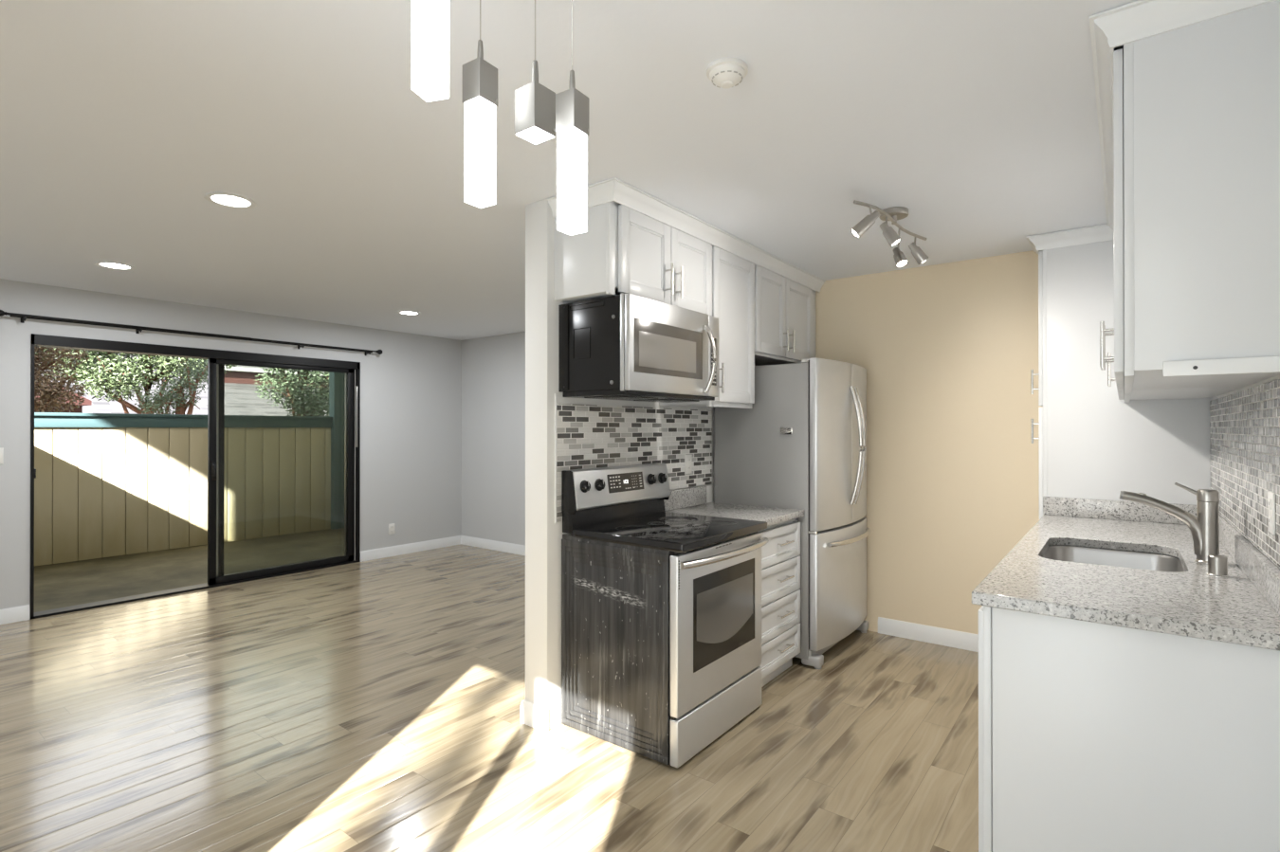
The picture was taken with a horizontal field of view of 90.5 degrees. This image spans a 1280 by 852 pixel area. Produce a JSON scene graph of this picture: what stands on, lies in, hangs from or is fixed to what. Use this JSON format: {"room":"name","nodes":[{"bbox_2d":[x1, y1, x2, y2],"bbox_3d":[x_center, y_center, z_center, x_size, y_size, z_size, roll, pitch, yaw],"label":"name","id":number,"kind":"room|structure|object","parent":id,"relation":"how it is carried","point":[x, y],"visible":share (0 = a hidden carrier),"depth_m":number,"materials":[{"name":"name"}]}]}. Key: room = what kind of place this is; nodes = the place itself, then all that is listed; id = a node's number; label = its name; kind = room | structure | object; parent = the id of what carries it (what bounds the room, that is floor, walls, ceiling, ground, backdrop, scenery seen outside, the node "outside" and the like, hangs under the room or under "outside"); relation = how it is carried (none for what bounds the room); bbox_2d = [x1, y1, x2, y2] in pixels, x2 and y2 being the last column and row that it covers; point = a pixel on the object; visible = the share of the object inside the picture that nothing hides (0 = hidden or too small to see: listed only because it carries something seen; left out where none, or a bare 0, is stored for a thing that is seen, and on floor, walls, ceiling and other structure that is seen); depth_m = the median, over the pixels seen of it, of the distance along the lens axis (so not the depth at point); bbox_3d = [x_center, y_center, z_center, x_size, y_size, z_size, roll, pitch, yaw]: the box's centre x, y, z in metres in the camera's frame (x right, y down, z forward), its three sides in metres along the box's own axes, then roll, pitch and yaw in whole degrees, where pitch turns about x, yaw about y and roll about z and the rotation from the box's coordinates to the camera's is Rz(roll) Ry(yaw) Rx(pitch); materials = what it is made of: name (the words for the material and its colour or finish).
{"room":"open-plan kitchen","nodes":[
{"label":"open-plan kitchen","id":0,"kind":"room"},
{"bbox_2d":[34,528,345,612],"bbox_3d":[-5.045,1.532,6.364,2.850,0.150,8.400,0,0,37],"label":"floor","id":1,"kind":"structure","parent":0,"point":[66,584],"depth_m":6.59,"materials":[{"name":"concrete"}]},
{"bbox_2d":[34,371,344,566],"bbox_3d":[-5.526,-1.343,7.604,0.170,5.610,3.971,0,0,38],"label":"fence","id":2,"kind":"object","parent":1,"relation":"on","point":[106,484],"visible":0.88,"depth_m":7.53,"materials":[{"name":"beige wood"}]},
{"bbox_2d":[0,278,461,619],"bbox_3d":[-3.799,0.184,5.537,0.140,2.440,5.590,0,0,37],"label":"wall","id":3,"kind":"structure","parent":0,"point":[411,393],"depth_m":6.38,"materials":[{"name":"grey paint"}]},
{"bbox_2d":[0,447,3,464],"bbox_3d":[-4.526,0.211,4.462,0.008,0.115,0.072,0,0,37],"label":"light switch","id":4,"kind":"object","parent":3,"relation":"attached to","point":[1,448],"visible":1,"depth_m":4.48,"materials":[{"name":"white plastic"}]},
{"bbox_2d":[0,310,382,355],"bbox_3d":[-3.623,-0.775,5.563,0.110,0.069,2.896,0,0,37],"label":"curtain rod","id":5,"kind":"object","parent":3,"relation":"attached to","point":[23,317],"visible":1,"depth_m":5.18,"materials":[{"name":"black metal"}]},
{"bbox_2d":[30,333,360,620],"bbox_3d":[-3.701,0.370,5.619,0.175,2.070,2.490,0,0,37],"label":"door","id":6,"kind":"structure","parent":3,"relation":"in","point":[217,359],"depth_m":5.62,"materials":[{"name":"clear glass"},{"name":"black metal"}]},
{"bbox_2d":[0,535,461,624],"bbox_3d":[-3.737,1.352,5.486,0.015,0.105,5.290,0,0,37],"label":"baseboard","id":7,"kind":"structure","parent":3,"relation":"attached to","point":[17,613],"depth_m":6.80,"materials":[{"name":"white paint"}]},
{"bbox_2d":[388,523,394,534],"bbox_3d":[-2.687,1.114,6.867,0.008,0.115,0.072,0,0,37],"label":"wall outlet","id":8,"kind":"object","parent":3,"relation":"attached to","point":[391,526],"visible":1,"depth_m":6.87,"materials":[{"name":"white plastic"}]},
{"bbox_2d":[344,372,345,528],"bbox_3d":[-3.262,-1.341,8.460,2.550,5.610,0.120,0,0,37],"label":"wall","id":9,"kind":"structure","parent":0,"point":[344,373],"depth_m":9.13,"materials":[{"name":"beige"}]},
{"bbox_2d":[0,544,978,851],"bbox_3d":[-1.099,1.457,3.470,6.935,0.120,5.590,0,0,37],"label":"floor","id":10,"kind":"structure","parent":0,"point":[373,705],"depth_m":2.80,"materials":[{"name":"laminate"}]},
{"bbox_2d":[561,463,768,768],"bbox_3d":[0.157,0.800,3.018,0.739,1.191,0.759,0,0,37],"label":"electric stove","id":11,"kind":"object","parent":10,"relation":"on","point":[661,610],"visible":1,"depth_m":2.79,"materials":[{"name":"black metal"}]},
{"bbox_2d":[572,512,767,552],"bbox_3d":[0.160,0.491,3.017,0.606,0.040,0.758,0,0,37],"label":"cooktop","id":12,"kind":"object","parent":11,"relation":"in","point":[642,532],"depth_m":2.87,"materials":[{"name":"black glass"}]},
{"bbox_2d":[757,518,800,687],"bbox_3d":[0.517,0.960,3.608,0.636,0.876,0.608,0,0,37],"label":"base cabinet","id":13,"kind":"object","parent":10,"relation":"on","point":[780,557],"visible":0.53,"depth_m":3.46,"materials":[{"name":"white paint"}]},
{"bbox_2d":[663,485,804,526],"bbox_3d":[0.514,0.446,3.612,0.629,0.149,0.616,0,0,37],"label":"countertop","id":14,"kind":"structure","parent":13,"relation":"on","point":[691,501],"depth_m":3.64,"materials":[{"name":"stone"}]},
{"bbox_2d":[713,357,870,669],"bbox_3d":[1.063,0.504,4.152,0.808,1.790,0.892,0,0,37],"label":"refrigerator","id":15,"kind":"object","parent":10,"relation":"on","point":[819,469],"visible":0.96,"depth_m":3.79,"materials":[{"name":"grey metal"}]},
{"bbox_2d":[780,427,792,434],"bbox_3d":[0.862,0.028,3.738,0.077,0.044,0.012,0,0,37],"label":"magnet","id":16,"kind":"object","parent":15,"relation":"attached to","point":[783,430],"visible":1,"depth_m":3.73,"materials":[{"name":"silver metal"}]},
{"bbox_2d":[1030,223,1211,519],"bbox_3d":[2.548,0.178,3.403,0.749,2.438,0.303,0,0,37],"label":"pantry cabinet","id":17,"kind":"object","parent":10,"relation":"on","point":[1093,444],"visible":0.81,"depth_m":3.34,"materials":[{"name":"white paint"}]},
{"bbox_2d":[978,605,1279,851],"bbox_3d":[1.862,0.956,2.446,0.680,0.875,2.043,0,0,37],"label":"base cabinet","id":18,"kind":"object","parent":10,"relation":"on","point":[1093,737],"visible":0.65,"depth_m":1.64,"materials":[{"name":"white paint"}]},
{"bbox_2d":[971,496,1279,651],"bbox_3d":[1.854,0.449,2.442,0.687,0.135,2.064,0,0,37],"label":"countertop","id":19,"kind":"structure","parent":18,"relation":"on","point":[1242,608],"depth_m":1.90,"materials":[{"name":"stone"}]},
{"bbox_2d":[1042,545,1184,572],"bbox_3d":[1.788,0.597,2.413,0.460,0.158,0.636,0,0,37],"label":"sink","id":20,"kind":"object","parent":19,"relation":"in","point":[1070,554],"visible":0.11,"depth_m":2.64,"materials":[{"name":"metal"}]},
{"bbox_2d":[1119,482,1219,564],"bbox_3d":[1.910,0.341,2.294,0.282,0.277,0.070,0,0,37],"label":"faucet","id":21,"kind":"object","parent":19,"relation":"on","point":[1204,528],"visible":0.92,"depth_m":2.23,"materials":[{"name":"silver metal"}]},
{"bbox_2d":[1206,554,1228,577],"bbox_3d":[1.849,0.447,2.031,0.054,0.063,0.054,0,0,37],"label":"air gap cap","id":22,"kind":"object","parent":19,"relation":"on","point":[1217,565],"visible":1,"depth_m":2.01,"materials":[{"name":"silver metal"}]},
{"bbox_2d":[461,331,525,546],"bbox_3d":[-0.479,0.187,6.424,4.060,2.440,0.150,0,0,37],"label":"wall","id":23,"kind":"structure","parent":0,"point":[493,368],"depth_m":7.23,"materials":[{"name":"grey paint"}]},
{"bbox_2d":[460,535,525,555],"bbox_3d":[-0.529,1.355,6.354,4.030,0.105,0.015,0,0,37],"label":"baseboard","id":24,"kind":"structure","parent":23,"relation":"attached to","point":[517,549],"depth_m":7.21,"materials":[{"name":"white paint"}]},
{"bbox_2d":[0,0,1137,340],"bbox_3d":[-1.099,-1.113,3.479,6.935,0.140,5.590,0,0,37],"label":"ceiling","id":25,"kind":"structure","parent":0,"point":[977,118],"depth_m":2.30,"materials":[{"name":"white paint"}]},
{"bbox_2d":[93,261,135,270],"bbox_3d":[-3.396,-1.036,4.107,0.208,0.008,0.208,0,0,37],"label":"recessed light","id":26,"kind":"object","parent":25,"relation":"in","point":[107,265],"visible":1,"depth_m":4.11,"materials":[{"name":"white paint"}]},
{"bbox_2d":[203,192,256,209],"bbox_3d":[-1.891,-1.041,2.932,0.208,0.008,0.208,0,0,37],"label":"recessed light","id":27,"kind":"object","parent":25,"relation":"in","point":[224,199],"visible":1,"depth_m":2.93,"materials":[{"name":"white paint"}]},
{"bbox_2d":[396,310,420,315],"bbox_3d":[-2.110,-1.031,5.792,0.208,0.008,0.208,0,0,37],"label":"recessed light","id":28,"kind":"object","parent":25,"relation":"in","point":[407,313],"visible":1,"depth_m":5.80,"materials":[{"name":"white paint"}]},
{"bbox_2d":[462,0,497,208],"bbox_3d":[-0.345,-0.753,1.373,0.056,0.541,0.054,0,0,33],"label":"pendant light","id":29,"kind":"object","parent":25,"relation":"hanging from","point":[480,78],"visible":1,"depth_m":1.36,"materials":[{"name":"white glass"}]},
{"bbox_2d":[706,57,748,88],"bbox_3d":[0.255,-1.024,1.862,0.120,0.050,0.120,0,0,37],"label":"smoke detector","id":30,"kind":"object","parent":25,"relation":"attached to","point":[723,72],"visible":1,"depth_m":1.83,"materials":[{"name":"white plastic"}]},
{"bbox_2d":[850,200,928,268],"bbox_3d":[1.229,-0.914,3.069,0.146,0.260,0.788,0,0,42],"label":"track light","id":31,"kind":"object","parent":25,"relation":"attached to","point":[895,213],"visible":1,"depth_m":3.02,"materials":[{"name":"silver metal"}]},
{"bbox_3d":[-0.242,-1.036,1.252,0.200,0.027,0.450,0,0,37],"label":"pendant canopy","id":32,"kind":"object","parent":25,"relation":"attached to","visible":0},
{"bbox_2d":[411,0,449,101],"bbox_3d":[-0.381,-0.815,1.158,0.056,0.418,0.054,0,0,16],"label":"pendant light","id":33,"kind":"object","parent":32,"relation":"hanging from","point":[429,18],"visible":1,"depth_m":1.14,"materials":[{"name":"white glass"}]},
{"bbox_2d":[514,0,555,144],"bbox_3d":[-0.194,-0.781,1.180,0.056,0.485,0.054,0,0,37],"label":"pendant light","id":34,"kind":"object","parent":32,"relation":"hanging from","point":[535,103],"visible":1,"depth_m":1.16,"materials":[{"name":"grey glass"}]},
{"bbox_2d":[555,0,589,235],"bbox_3d":[-0.149,-0.727,1.400,0.056,0.593,0.054,0,0,33],"label":"pendant light","id":35,"kind":"object","parent":32,"relation":"hanging from","point":[572,106],"visible":0.94,"depth_m":1.38,"materials":[{"name":"white glass"}]},
{"bbox_2d":[525,199,759,730],"bbox_3d":[0.332,0.179,4.018,0.150,2.440,2.690,0,0,37],"label":"wall partition","id":36,"kind":"structure","parent":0,"point":[543,537],"depth_m":2.94,"materials":[{"name":"white paint"}]},
{"bbox_2d":[519,699,548,733],"bbox_3d":[0.326,1.347,4.008,0.177,0.105,2.705,0,0,37],"label":"baseboard","id":37,"kind":"structure","parent":36,"relation":"attached to","point":[532,715],"depth_m":2.93,"materials":[{"name":"white paint"}]},
{"bbox_2d":[554,201,712,315],"bbox_3d":[0.012,-0.806,3.152,0.395,0.471,0.830,0,0,37],"label":"upper cabinet","id":38,"kind":"object","parent":36,"relation":"attached to","point":[623,249],"visible":0.79,"depth_m":2.90,"materials":[{"name":"white paint"}]},
{"bbox_2d":[558,292,718,402],"bbox_3d":[0.046,-0.349,3.111,0.496,0.439,0.765,0,0,37],"label":"microwave","id":39,"kind":"object","parent":38,"relation":"attached to","point":[625,347],"visible":1,"depth_m":2.88,"materials":[{"name":"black metal"}]},
{"bbox_2d":[554,393,712,523],"bbox_3d":[0.032,0.152,3.493,0.008,0.600,1.399,0,0,37],"label":"tile backsplash","id":40,"kind":"structure","parent":36,"relation":"attached to","point":[586,436],"depth_m":3.38,"materials":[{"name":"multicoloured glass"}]},
{"bbox_2d":[684,455,692,474],"bbox_3d":[0.292,0.230,3.822,0.008,0.115,0.072,0,0,37],"label":"wall outlet","id":41,"kind":"object","parent":40,"relation":"attached to","point":[687,458],"visible":1,"depth_m":3.81,"materials":[{"name":"white plastic"}]},
{"bbox_2d":[658,245,754,408],"bbox_3d":[0.413,-0.573,3.677,0.395,0.935,0.492,0,0,37],"label":"upper cabinet","id":42,"kind":"object","parent":36,"relation":"attached to","point":[733,276],"visible":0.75,"depth_m":3.58,"materials":[{"name":"white paint"}]},
{"bbox_2d":[754,264,815,365],"bbox_3d":[0.859,-0.733,4.262,0.395,0.610,0.977,0,0,37],"label":"upper cabinet","id":43,"kind":"object","parent":36,"relation":"attached to","point":[784,308],"visible":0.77,"depth_m":4.09,"materials":[{"name":"white paint"}]},
{"bbox_2d":[546,177,825,292],"bbox_3d":[0.449,-1.002,3.718,0.405,0.075,2.360,0,0,37],"label":"trim","id":44,"kind":"structure","parent":43,"relation":"attached to","point":[615,190],"depth_m":3.14,"materials":[{"name":"white paint"}]},
{"bbox_2d":[815,250,1042,634],"bbox_3d":[2.018,0.179,4.095,2.435,2.440,0.150,0,0,37],"label":"wall","id":45,"kind":"structure","parent":0,"point":[948,352],"depth_m":4.06,"materials":[{"name":"beige paint"}]},
{"bbox_2d":[877,617,978,652],"bbox_3d":[1.998,1.347,4.003,0.970,0.105,0.015,0,0,37],"label":"baseboard","id":46,"kind":"structure","parent":45,"relation":"attached to","point":[966,641],"depth_m":4.09,"materials":[{"name":"white paint"}]},
{"bbox_2d":[1211,374,1279,568],"bbox_3d":[1.541,0.170,1.342,0.150,2.440,5.105,0,0,37],"label":"wall","id":47,"kind":"structure","parent":0,"point":[1276,377],"depth_m":2.10,"materials":[{"name":"white paint"}]},
{"bbox_2d":[1107,352,1243,402],"bbox_3d":[2.270,-0.583,2.748,0.395,0.920,1.077,0,0,37],"label":"upper cabinet","id":48,"kind":"object","parent":47,"relation":"attached to","point":[1188,393],"visible":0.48,"depth_m":2.67,"materials":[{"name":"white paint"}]},
{"bbox_2d":[1099,0,1279,393],"bbox_3d":[1.636,-0.583,1.918,0.395,0.926,1.008,0,0,37],"label":"upper cabinet","id":49,"kind":"object","parent":47,"relation":"attached to","point":[1197,122],"visible":0.97,"depth_m":1.53,"materials":[{"name":"white paint"}]},
{"bbox_2d":[1026,0,1276,254],"bbox_3d":[1.879,-1.006,2.580,0.408,0.075,2.519,0,0,28],"label":"trim","id":50,"kind":"structure","parent":49,"relation":"attached to","point":[1138,20],"depth_m":1.62,"materials":[{"name":"white paint"}]},
{"bbox_2d":[1209,379,1279,566],"bbox_3d":[2.126,0.128,2.238,0.006,0.502,2.058,0,0,37],"label":"tile backsplash","id":51,"kind":"structure","parent":47,"relation":"attached to","point":[1245,425],"depth_m":2.09,"materials":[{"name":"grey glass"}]},
{"bbox_2d":[1267,491,1275,534],"bbox_3d":[1.756,0.241,1.766,0.008,0.115,0.072,0,0,37],"label":"wall outlet","id":52,"kind":"object","parent":51,"relation":"attached to","point":[1270,495],"visible":1,"depth_m":1.75,"materials":[{"name":"white plastic"}]},
{"bbox_2d":[1267,498,1271,510],"bbox_3d":[1.754,0.217,1.767,0.004,0.028,0.034,0,0,37],"label":"socket","id":53,"kind":"object","parent":52,"relation":"attached to","point":[1269,500],"depth_m":1.77,"materials":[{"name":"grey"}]},
{"bbox_2d":[1267,515,1271,527],"bbox_3d":[1.754,0.265,1.767,0.004,0.028,0.034,0,0,37],"label":"socket","id":54,"kind":"object","parent":52,"relation":"attached to","point":[1269,517],"depth_m":1.76,"materials":[{"name":"grey plastic"}]},
{"label":"outside","id":55,"kind":"structure","parent":0,"visible":0},
{"bbox_3d":[-22.886,1.729,26.910,50.950,0.100,75.000,0,0,37],"label":"ground","id":56,"kind":"structure","parent":55,"visible":0},
{"bbox_2d":[34,346,90,412],"bbox_3d":[-8.331,-0.124,8.191,1.489,3.482,2.044,0,0,37],"label":"maple tree","id":57,"kind":"object","parent":56,"relation":"on","point":[50,393],"visible":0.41,"depth_m":8.44,"materials":[{"name":"brown plant"}]},
{"bbox_2d":[34,376,91,413],"bbox_3d":[-11.082,0.349,11.231,1.550,2.550,1.800,0,0,37],"label":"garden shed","id":58,"kind":"object","parent":56,"relation":"on","point":[88,402],"visible":0.1,"depth_m":11.38,"materials":[{"name":"red"}]},
{"bbox_2d":[38,347,237,414],"bbox_3d":[-8.583,-0.253,11.018,1.877,3.762,2.966,0,0,37],"label":"broadleaf tree","id":59,"kind":"object","parent":56,"relation":"on","point":[109,369],"visible":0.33,"depth_m":10.39,"materials":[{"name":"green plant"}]},
{"bbox_2d":[134,358,207,414],"bbox_3d":[-6.682,0.292,9.265,0.752,2.688,1.076,0,0,37],"label":"leafy shrub","id":60,"kind":"object","parent":56,"relation":"on","point":[179,397],"visible":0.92,"depth_m":9.22,"materials":[{"name":"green plant"}]},
{"bbox_2d":[36,350,329,416],"bbox_3d":[-9.481,-0.447,19.385,5.400,4.200,13.100,0,0,37],"label":"neighbouring house","id":61,"kind":"structure","parent":56,"relation":"on","point":[241,398],"depth_m":16.08,"materials":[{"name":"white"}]},
{"bbox_2d":[254,366,329,417],"bbox_3d":[-6.325,-0.192,12.322,1.438,3.654,2.432,0,0,37],"label":"broadleaf tree","id":62,"kind":"object","parent":56,"relation":"on","point":[314,402],"visible":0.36,"depth_m":11.93,"materials":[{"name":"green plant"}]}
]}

